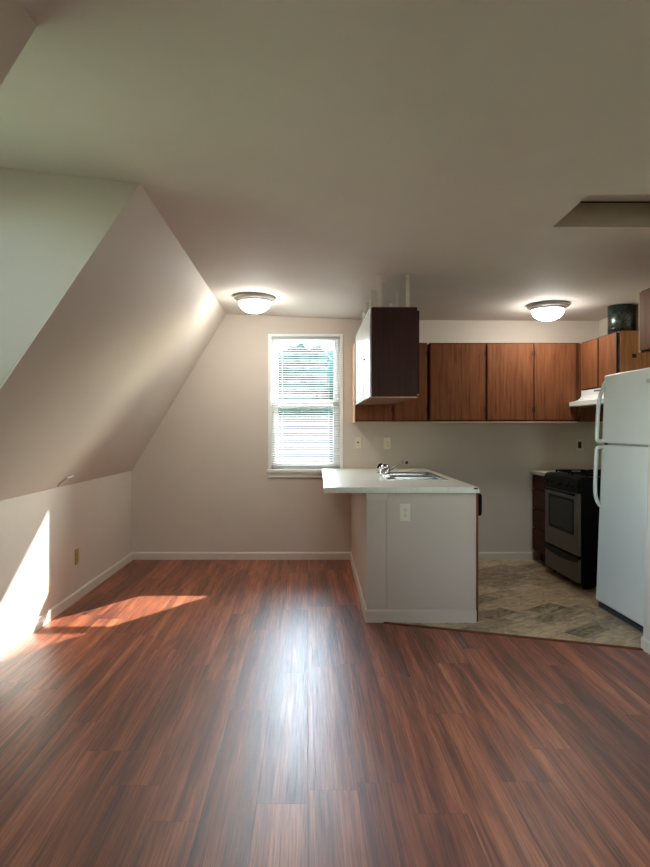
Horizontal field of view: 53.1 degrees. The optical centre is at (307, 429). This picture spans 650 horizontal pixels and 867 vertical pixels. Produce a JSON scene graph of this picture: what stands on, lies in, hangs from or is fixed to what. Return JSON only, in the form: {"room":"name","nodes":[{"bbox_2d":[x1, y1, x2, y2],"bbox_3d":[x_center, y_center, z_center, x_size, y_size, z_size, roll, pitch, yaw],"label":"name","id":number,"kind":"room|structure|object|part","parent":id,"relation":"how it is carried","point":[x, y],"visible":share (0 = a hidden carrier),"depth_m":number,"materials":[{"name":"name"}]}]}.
{"room":"studio apartment","nodes":[
{"label":"studio apartment","id":0,"kind":"room"},
{"bbox_2d":[0,0,36,85],"bbox_3d":[-1.329,-0.430,0.162,1.013,1.673,3.623,0,0,0],"label":"ceiling","id":1,"kind":"structure","parent":0,"point":[17,26],"depth_m":1.91,"materials":[{"name":"paint"}]},
{"bbox_2d":[0,471,131,642],"bbox_3d":[-1.827,-0.075,2.462,0.120,2.850,8.325,0,0,0],"label":"wall","id":2,"kind":"structure","parent":0,"point":[41,532],"depth_m":4.57,"materials":[{"name":"paint"}]},
{"bbox_2d":[0,552,132,657],"bbox_3d":[-1.761,1.262,2.457,0.012,0.075,8.113,0,0,0],"label":"baseboard","id":3,"kind":"structure","parent":2,"relation":"attached to","point":[32,627],"depth_m":4.55,"materials":[{"name":"paint"}]},
{"bbox_2d":[75,548,78,564],"bbox_3d":[-1.762,0.965,4.960,0.010,0.118,0.072,0,0,0],"label":"wall outlet","id":4,"kind":"object","parent":2,"relation":"attached to","point":[77,549],"visible":1,"depth_m":4.95,"materials":[{"name":"beige plastic"}]},
{"bbox_2d":[0,167,139,384],"bbox_3d":[-1.320,-0.381,3.061,1.058,1.676,0.057,0,0,-17],"label":"wall","id":5,"kind":"structure","parent":0,"point":[51,224],"depth_m":3.05,"materials":[{"name":"paint"}]},
{"bbox_2d":[0,184,225,500],"bbox_3d":[-1.329,-0.422,4.734,1.013,1.658,3.682,0,0,0],"label":"ceiling","id":6,"kind":"structure","parent":0,"point":[85,398],"depth_m":4.02,"materials":[{"name":"paint"}]},
{"bbox_2d":[57,475,73,485],"bbox_3d":[-1.723,0.363,4.636,0.028,0.068,0.173,0,0,18],"label":"wall hook","id":7,"kind":"object","parent":6,"relation":"attached to","point":[61,482],"visible":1,"depth_m":4.61,"materials":[{"name":"silver metal"}]},
{"bbox_2d":[0,0,649,320],"bbox_3d":[0.572,-1.159,2.473,4.977,0.133,8.345,0,0,0],"label":"ceiling","id":8,"kind":"structure","parent":0,"point":[300,153],"depth_m":2.66,"materials":[{"name":"paint"}]},
{"bbox_2d":[234,293,275,313],"bbox_3d":[-0.466,-1.091,5.680,0.368,0.141,0.368,0,0,0],"label":"ceiling light","id":9,"kind":"object","parent":8,"relation":"attached to","point":[254,303],"visible":1,"depth_m":5.57,"materials":[{"name":"white glass"}]},
{"bbox_3d":[-0.466,-1.070,5.680,0.278,0.098,0.278,0,0,0],"label":"lamp shade","id":10,"kind":"part","parent":9,"relation":"part of","materials":[{"name":"white glass"}]},
{"bbox_2d":[356,274,418,404],"bbox_3d":[0.630,-0.693,5.481,0.379,0.916,1.447,0,0,0],"label":"upper cabinet","id":11,"kind":"object","parent":8,"relation":"hanging from","point":[387,338],"visible":1,"depth_m":4.76,"materials":[{"name":"laminate"}]},
{"bbox_3d":[0.460,-0.569,5.963,0.013,0.655,0.475,0,0,0],"label":"door","id":12,"kind":"part","parent":11,"relation":"part of","materials":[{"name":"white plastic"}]},
{"bbox_3d":[0.460,-0.569,5.482,0.013,0.655,0.475,0,0,0],"label":"door","id":13,"kind":"part","parent":11,"relation":"part of","materials":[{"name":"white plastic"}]},
{"bbox_3d":[0.460,-0.569,5.003,0.013,0.655,0.475,0,0,0],"label":"door","id":14,"kind":"part","parent":11,"relation":"part of","materials":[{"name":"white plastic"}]},
{"bbox_3d":[0.637,-0.246,5.489,0.317,0.014,1.433,0,0,0],"label":"panel","id":15,"kind":"part","parent":11,"relation":"part of","materials":[{"name":"brown wood"}]},
{"bbox_3d":[0.634,-0.240,4.766,0.336,0.010,0.016,0,0,0],"label":"trim","id":16,"kind":"part","parent":11,"relation":"part of","materials":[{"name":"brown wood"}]},
{"bbox_3d":[0.633,-0.573,4.769,0.333,0.655,0.018,0,0,0],"label":"panel","id":17,"kind":"part","parent":11,"relation":"part of","materials":[{"name":"laminate"}]},
{"bbox_3d":[0.811,-0.573,5.013,0.018,0.615,0.455,0,0,0],"label":"door","id":18,"kind":"part","parent":11,"relation":"part of","materials":[{"name":"laminate"}]},
{"bbox_2d":[526,301,569,320],"bbox_3d":[2.140,-1.045,5.800,0.368,0.141,0.368,0,0,0],"label":"ceiling light","id":19,"kind":"object","parent":8,"relation":"attached to","point":[546,310],"visible":1,"depth_m":5.70,"materials":[{"name":"white glass"}]},
{"bbox_3d":[2.140,-1.024,5.800,0.278,0.098,0.278,0,0,0],"label":"lamp shade","id":20,"kind":"part","parent":19,"relation":"part of","materials":[{"name":"white glass"}]},
{"bbox_2d":[553,203,649,226],"bbox_3d":[1.724,-1.298,3.522,0.612,0.245,0.485,0,0,0],"label":"trim","id":21,"kind":"structure","parent":8,"relation":"attached to","point":[583,214],"depth_m":3.77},
{"bbox_2d":[580,194,649,202],"bbox_3d":[1.724,-1.327,3.522,0.612,0.026,0.484,0,0,0],"label":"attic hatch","id":22,"kind":"object","parent":8,"relation":"attached to","point":[591,198],"visible":0.16,"depth_m":3.71,"materials":[{"name":"paint"}]},
{"bbox_2d":[0,560,649,866],"bbox_3d":[0.592,1.330,2.462,4.917,0.060,8.325,0,0,0],"label":"floor","id":23,"kind":"structure","parent":0,"point":[177,713],"depth_m":2.83,"materials":[{"name":"wood"}]},
{"bbox_2d":[386,493,477,621],"bbox_3d":[0.870,0.864,5.457,0.680,0.872,2.107,0,0,0],"label":"peninsula end panel","id":24,"kind":"object","parent":23,"relation":"on","point":[432,557],"visible":0.6,"depth_m":4.40,"materials":[{"name":"paint"}]},
{"bbox_2d":[322,468,478,492],"bbox_3d":[0.647,0.407,5.447,1.078,0.042,2.154,0,0,0],"label":"countertop","id":25,"kind":"structure","parent":24,"relation":"on","point":[335,480],"depth_m":4.69,"materials":[{"name":"laminate"}]},
{"bbox_2d":[377,460,407,475],"bbox_3d":[0.684,0.319,5.518,0.241,0.125,0.235,0,0,-30],"label":"kitchen faucet","id":26,"kind":"object","parent":25,"relation":"on","point":[385,469],"visible":1,"depth_m":5.47,"materials":[{"name":"silver metal"}]},
{"bbox_3d":[0.752,0.307,5.488,0.171,0.101,0.018,0,0,7],"label":"spout","id":27,"kind":"part","parent":26,"relation":"part of","materials":[{"name":"silver metal"}]},
{"bbox_2d":[377,472,447,479],"bbox_3d":[0.855,0.465,5.480,0.489,0.166,0.900,0,0,0],"label":"sink","id":28,"kind":"object","parent":25,"relation":"in","point":[393,475],"visible":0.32,"depth_m":5.46,"materials":[{"name":"silver metal"}]},
{"bbox_3d":[0.886,0.466,5.699,0.366,0.165,0.402,0,0,0],"label":"bowl","id":29,"kind":"part","parent":28,"relation":"part of","materials":[{"name":"silver metal"}]},
{"bbox_3d":[0.879,0.466,5.261,0.366,0.165,0.402,0,0,0],"label":"bowl","id":30,"kind":"part","parent":28,"relation":"part of","materials":[{"name":"silver metal"}]},
{"bbox_2d":[400,504,409,520],"bbox_3d":[0.658,0.558,4.399,0.072,0.118,0.010,0,0,0],"label":"wall outlet","id":31,"kind":"object","parent":24,"relation":"attached to","point":[404,508],"visible":1,"depth_m":4.40,"materials":[{"name":"beige plastic"}]},
{"bbox_3d":[1.141,0.864,5.457,0.050,0.872,2.107,0,0,1],"label":"frame","id":32,"kind":"part","parent":24,"relation":"part of","materials":[{"name":"brown wood"}]},
{"bbox_2d":[478,493,481,515],"bbox_3d":[0.867,0.858,4.743,0.668,0.845,0.594,0,0,0],"label":"dishwasher","id":33,"kind":"object","parent":23,"relation":"on","point":[479,494],"visible":0.06,"depth_m":4.45,"materials":[{"name":"black plastic"}]},
{"bbox_2d":[383,622,643,650],"bbox_3d":[1.252,1.296,4.112,1.574,0.008,0.040,0,0,20],"label":"trim","id":34,"kind":"structure","parent":23,"relation":"on","point":[390,623],"depth_m":4.08,"materials":[{"name":"brown wood"}]},
{"bbox_2d":[533,474,547,561],"bbox_3d":[2.583,0.870,6.271,0.671,0.860,0.481,0,0,0],"label":"base cabinet","id":35,"kind":"object","parent":23,"relation":"on","point":[538,481],"visible":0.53,"depth_m":6.34,"materials":[{"name":"brown wood"}]},
{"bbox_3d":[2.256,0.875,6.270,0.017,0.180,0.460,0,0,0],"label":"drawer","id":36,"kind":"part","parent":35,"relation":"part of","materials":[{"name":"brown wood"}]},
{"bbox_3d":[2.256,0.680,6.270,0.017,0.180,0.460,0,0,0],"label":"drawer","id":37,"kind":"part","parent":35,"relation":"part of","materials":[{"name":"brown wood"}]},
{"bbox_3d":[2.256,1.083,6.270,0.017,0.205,0.460,0,0,0],"label":"drawer","id":38,"kind":"part","parent":35,"relation":"part of","materials":[{"name":"brown wood"}]},
{"bbox_3d":[2.256,0.513,6.270,0.017,0.123,0.460,0,0,0],"label":"drawer","id":39,"kind":"part","parent":35,"relation":"part of","materials":[{"name":"brown wood"}]},
{"bbox_2d":[531,470,559,475],"bbox_3d":[2.576,0.422,6.274,0.683,0.034,0.498,0,0,0],"label":"countertop","id":40,"kind":"structure","parent":35,"relation":"on","point":[536,472],"depth_m":6.34,"materials":[{"name":"laminate"}]},
{"bbox_2d":[543,469,600,588],"bbox_3d":[2.519,0.800,5.642,0.762,1.000,0.748,0,0,0],"label":"range","id":41,"kind":"object","parent":23,"relation":"on","point":[571,509],"visible":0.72,"depth_m":5.40,"materials":[{"name":"black metal"}]},
{"bbox_3d":[2.166,0.530,5.642,0.055,0.028,0.639,0,0,0],"label":"door handle","id":42,"kind":"part","parent":41,"relation":"part of","materials":[{"name":"silver metal"}]},
{"bbox_3d":[2.205,1.150,5.642,0.027,0.190,0.732,0,0,0],"label":"storage drawer","id":43,"kind":"part","parent":41,"relation":"part of","materials":[{"name":"metal"}]},
{"bbox_3d":[2.204,0.775,5.642,0.029,0.506,0.732,0,0,0],"label":"oven door","id":44,"kind":"part","parent":41,"relation":"part of","materials":[{"name":"metal"}]},
{"bbox_3d":[2.217,0.451,5.642,0.066,0.129,0.744,0,0,0],"label":"control panel","id":45,"kind":"part","parent":41,"relation":"part of","materials":[{"name":"black metal"}]},
{"bbox_2d":[553,472,600,479],"bbox_3d":[2.565,0.395,5.642,0.670,0.020,0.748,0,0,0],"label":"cooktop","id":46,"kind":"object","parent":41,"relation":"in","point":[578,475],"depth_m":5.46,"materials":[{"name":"black metal"}]},
{"bbox_2d":[593,367,649,633],"bbox_3d":[2.502,0.440,4.468,0.783,1.720,0.725,0,0,0],"label":"refrigerator","id":47,"kind":"object","parent":23,"relation":"on","point":[622,505],"visible":0.98,"depth_m":4.47,"materials":[{"name":"white metal"}]},
{"bbox_3d":[2.148,0.344,4.808,0.074,0.464,0.034,0,0,0],"label":"handle","id":48,"kind":"part","parent":47,"relation":"part of","materials":[{"name":"white plastic"}]},
{"bbox_3d":[2.168,-0.131,4.808,0.091,0.460,0.034,0,0,0],"label":"handle","id":49,"kind":"part","parent":47,"relation":"part of","materials":[{"name":"white plastic"}]},
{"bbox_3d":[2.189,0.684,4.468,0.105,1.148,0.725,0,0,0],"label":"door","id":50,"kind":"part","parent":47,"relation":"part of","materials":[{"name":"white metal"}]},
{"bbox_3d":[2.221,-0.155,4.468,0.080,0.500,0.725,0,0,0],"label":"freezer door","id":51,"kind":"part","parent":47,"relation":"part of","materials":[{"name":"white metal"}]},
{"bbox_2d":[132,314,598,559],"bbox_3d":[0.597,-0.050,6.600,4.927,2.800,0.150,0,0,0],"label":"wall","id":52,"kind":"structure","parent":0,"point":[201,482],"depth_m":6.53,"materials":[{"name":"paint"}]},
{"bbox_2d":[267,334,342,476],"bbox_3d":[-0.024,-0.243,6.577,0.776,1.437,0.175,0,0,0],"label":"window","id":53,"kind":"structure","parent":52,"relation":"in","point":[272,471],"depth_m":6.58,"materials":[{"name":"white paint"}]},
{"bbox_3d":[-0.024,0.434,6.535,0.776,0.081,0.090,0,0,0],"label":"sill","id":54,"kind":"part","parent":53,"relation":"part of","materials":[{"name":"white paint"}]},
{"bbox_2d":[271,337,339,466],"bbox_3d":[-0.024,-0.284,6.549,0.693,1.319,0.048,0,0,0],"label":"window blind","id":55,"kind":"object","parent":53,"relation":"attached to","point":[278,338],"visible":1,"depth_m":6.55,"materials":[{"name":"white plastic"}]},
{"bbox_3d":[-0.024,0.364,6.553,0.687,0.021,0.032,0,0,0],"label":"rail","id":56,"kind":"part","parent":55,"relation":"part of","materials":[{"name":"white plastic"}]},
{"bbox_3d":[-0.024,0.037,6.605,0.641,0.675,0.030,0,0,0],"label":"sash","id":57,"kind":"part","parent":53,"relation":"part of","materials":[{"name":"white paint"}]},
{"bbox_3d":[-0.024,-0.582,6.640,0.641,0.703,0.030,0,0,0],"label":"sash","id":58,"kind":"part","parent":53,"relation":"part of","materials":[{"name":"white paint"}]},
{"bbox_2d":[132,552,532,559],"bbox_3d":[0.242,1.262,6.519,4.016,0.075,0.012,0,0,0],"label":"baseboard","id":59,"kind":"structure","parent":52,"relation":"attached to","point":[136,555],"depth_m":6.51,"materials":[{"name":"paint"}]},
{"bbox_2d":[354,437,361,447],"bbox_3d":[0.502,0.125,6.521,0.072,0.118,0.008,0,0,0],"label":"phone jack","id":60,"kind":"object","parent":52,"relation":"attached to","point":[357,440],"visible":1,"depth_m":6.52,"materials":[{"name":"beige plastic"}]},
{"bbox_2d":[384,438,390,448],"bbox_3d":[0.796,0.135,6.520,0.072,0.118,0.010,0,0,0],"label":"wall outlet","id":61,"kind":"object","parent":52,"relation":"attached to","point":[387,441],"visible":1,"depth_m":6.52,"materials":[{"name":"beige plastic"}]},
{"bbox_2d":[352,343,426,422],"bbox_3d":[0.793,-0.454,6.367,0.698,0.764,0.312,0,0,0],"label":"upper cabinet","id":62,"kind":"object","parent":52,"relation":"attached to","point":[414,410],"visible":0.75,"depth_m":6.21,"materials":[{"name":"brown wood"}]},
{"bbox_3d":[0.448,-0.453,6.372,0.008,0.759,0.303,0,0,0],"label":"panel","id":63,"kind":"part","parent":62,"relation":"part of","materials":[{"name":"brown wood"}]},
{"bbox_3d":[0.635,-0.458,6.223,0.339,0.725,0.017,0,0,0],"label":"door","id":64,"kind":"part","parent":62,"relation":"part of","materials":[{"name":"brown wood"}]},
{"bbox_3d":[0.981,-0.458,6.223,0.316,0.725,0.017,0,0,0],"label":"door","id":65,"kind":"part","parent":62,"relation":"part of","materials":[{"name":"brown wood"}]},
{"bbox_2d":[427,343,485,422],"bbox_3d":[1.434,-0.454,6.367,0.540,0.764,0.312,0,0,0],"label":"upper cabinet","id":66,"kind":"object","parent":52,"relation":"attached to","point":[456,372],"visible":0.95,"depth_m":6.21,"materials":[{"name":"brown wood"}]},
{"bbox_2d":[486,343,578,422],"bbox_3d":[2.153,-0.454,6.367,0.894,0.764,0.312,0,0,0],"label":"upper cabinet","id":67,"kind":"object","parent":52,"relation":"attached to","point":[526,382],"visible":0.95,"depth_m":6.21,"materials":[{"name":"brown wood"}]},
{"bbox_3d":[1.933,-0.458,6.223,0.435,0.725,0.017,0,0,0],"label":"door","id":68,"kind":"part","parent":67,"relation":"part of","materials":[{"name":"brown wood"}]},
{"bbox_3d":[2.364,-0.458,6.223,0.398,0.725,0.017,0,0,0],"label":"door","id":69,"kind":"part","parent":67,"relation":"part of","materials":[{"name":"brown wood"}]},
{"bbox_2d":[576,439,582,450],"bbox_3d":[2.725,0.150,6.520,0.072,0.118,0.010,0,0,0],"label":"wall outlet","id":70,"kind":"object","parent":52,"relation":"attached to","point":[579,442],"visible":1,"depth_m":6.52,"materials":[{"name":"beige plastic"}]},
{"bbox_2d":[351,493,385,608],"bbox_3d":[0.480,0.864,5.463,0.130,0.872,2.127,0,0,1],"label":"wall","id":71,"kind":"structure","parent":0,"point":[368,518],"depth_m":4.40,"materials":[{"name":"paint"}]},
{"bbox_2d":[366,493,387,500],"bbox_3d":[0.465,0.453,4.395,0.146,0.050,0.010,0,0,0],"label":"trim","id":72,"kind":"structure","parent":71,"relation":"attached to","point":[369,496],"depth_m":4.39,"materials":[{"name":"paint"}]},
{"bbox_2d":[350,551,476,622],"bbox_3d":[0.762,1.258,5.449,0.752,0.085,2.127,0,0,0],"label":"baseboard","id":73,"kind":"structure","parent":71,"relation":"attached to","point":[370,615],"depth_m":4.39,"materials":[{"name":"paint"}]},
{"bbox_2d":[599,304,638,468],"bbox_3d":[2.980,-0.050,5.037,0.120,2.800,3.275,0,0,0],"label":"wall","id":74,"kind":"structure","parent":0,"point":[602,323],"depth_m":6.42,"materials":[{"name":"paint"}]},
{"bbox_2d":[569,388,603,406],"bbox_3d":[2.703,-0.294,5.825,0.425,0.161,0.746,0,0,0],"label":"range hood","id":75,"kind":"object","parent":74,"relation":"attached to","point":[588,398],"visible":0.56,"depth_m":5.93,"materials":[{"name":"white metal"}]},
{"bbox_2d":[579,343,602,421],"bbox_3d":[2.760,-0.459,6.378,0.316,0.747,0.289,0,0,0],"label":"upper cabinet","id":76,"kind":"object","parent":74,"relation":"attached to","point":[586,414],"visible":0.23,"depth_m":6.23,"materials":[{"name":"brown wood"}]},
{"bbox_2d":[580,331,649,390],"bbox_3d":[2.757,-0.604,5.820,0.322,0.458,0.760,0,0,0],"label":"upper cabinet","id":77,"kind":"object","parent":74,"relation":"attached to","point":[616,352],"visible":0.74,"depth_m":5.60,"materials":[{"name":"brown wood"}]},
{"bbox_3d":[2.604,-0.604,6.010,0.017,0.436,0.350,0,0,0],"label":"door","id":78,"kind":"part","parent":77,"relation":"part of","materials":[{"name":"brown wood"}]},
{"bbox_3d":[2.618,-0.604,5.825,0.010,0.458,0.749,0,0,0],"label":"frame","id":79,"kind":"part","parent":77,"relation":"part of","materials":[{"name":"brown wood"}]},
{"bbox_3d":[2.604,-0.604,5.640,0.017,0.436,0.330,0,0,0],"label":"door","id":80,"kind":"part","parent":77,"relation":"part of","materials":[{"name":"brown wood"}]},
{"bbox_2d":[607,304,634,334],"bbox_3d":[2.805,-0.973,5.830,0.222,0.278,0.222,0,0,0],"label":"vent duct","id":81,"kind":"object","parent":77,"relation":"on","point":[620,317],"visible":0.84,"depth_m":5.74,"materials":[{"name":"metal"}]},
{"bbox_3d":[2.767,-0.604,5.447,0.300,0.456,0.005,0,0,0],"label":"panel","id":82,"kind":"part","parent":77,"relation":"part of","materials":[{"name":"brown wood"}]},
{"bbox_2d":[639,288,649,352],"bbox_3d":[2.680,-0.797,4.438,0.475,0.451,0.768,0,0,0],"label":"upper cabinet","id":83,"kind":"object","parent":74,"relation":"attached to","point":[644,296],"visible":1,"depth_m":4.72,"materials":[{"name":"brown wood"}]},
{"bbox_2d":[643,416,649,639],"bbox_3d":[2.099,-0.075,1.081,0.220,2.750,5.562,0,0,0],"label":"wall","id":84,"kind":"structure","parent":0,"point":[646,625],"depth_m":3.84,"materials":[{"name":"paint"}]},
{"bbox_2d":[641,636,649,654],"bbox_3d":[1.983,1.262,1.131,0.012,0.075,5.462,0,0,0],"label":"baseboard","id":85,"kind":"structure","parent":84,"relation":"attached to","point":[645,643],"depth_m":3.81,"materials":[{"name":"paint"}]},
{"label":"outside","id":86,"kind":"structure","parent":0,"visible":0},
{"bbox_3d":[0.000,4.450,15.000,80.000,0.300,90.000,0,0,0],"label":"ground","id":87,"kind":"structure","parent":86,"visible":0},
{"bbox_2d":[278,419,332,461],"bbox_3d":[0.500,2.015,15.500,14.000,4.570,6.600,0,0,0],"label":"neighbouring house","id":88,"kind":"structure","parent":87,"relation":"on","point":[278,419],"depth_m":14.80,"materials":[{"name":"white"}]},
{"bbox_2d":[278,342,333,417],"bbox_3d":[0.754,0.353,27.181,4.858,7.912,5.522,0,0,-24],"label":"leafy tree","id":89,"kind":"object","parent":87,"relation":"on","point":[298,346],"visible":0.34,"depth_m":25.36,"materials":[{"name":"green plant"}]}
]}

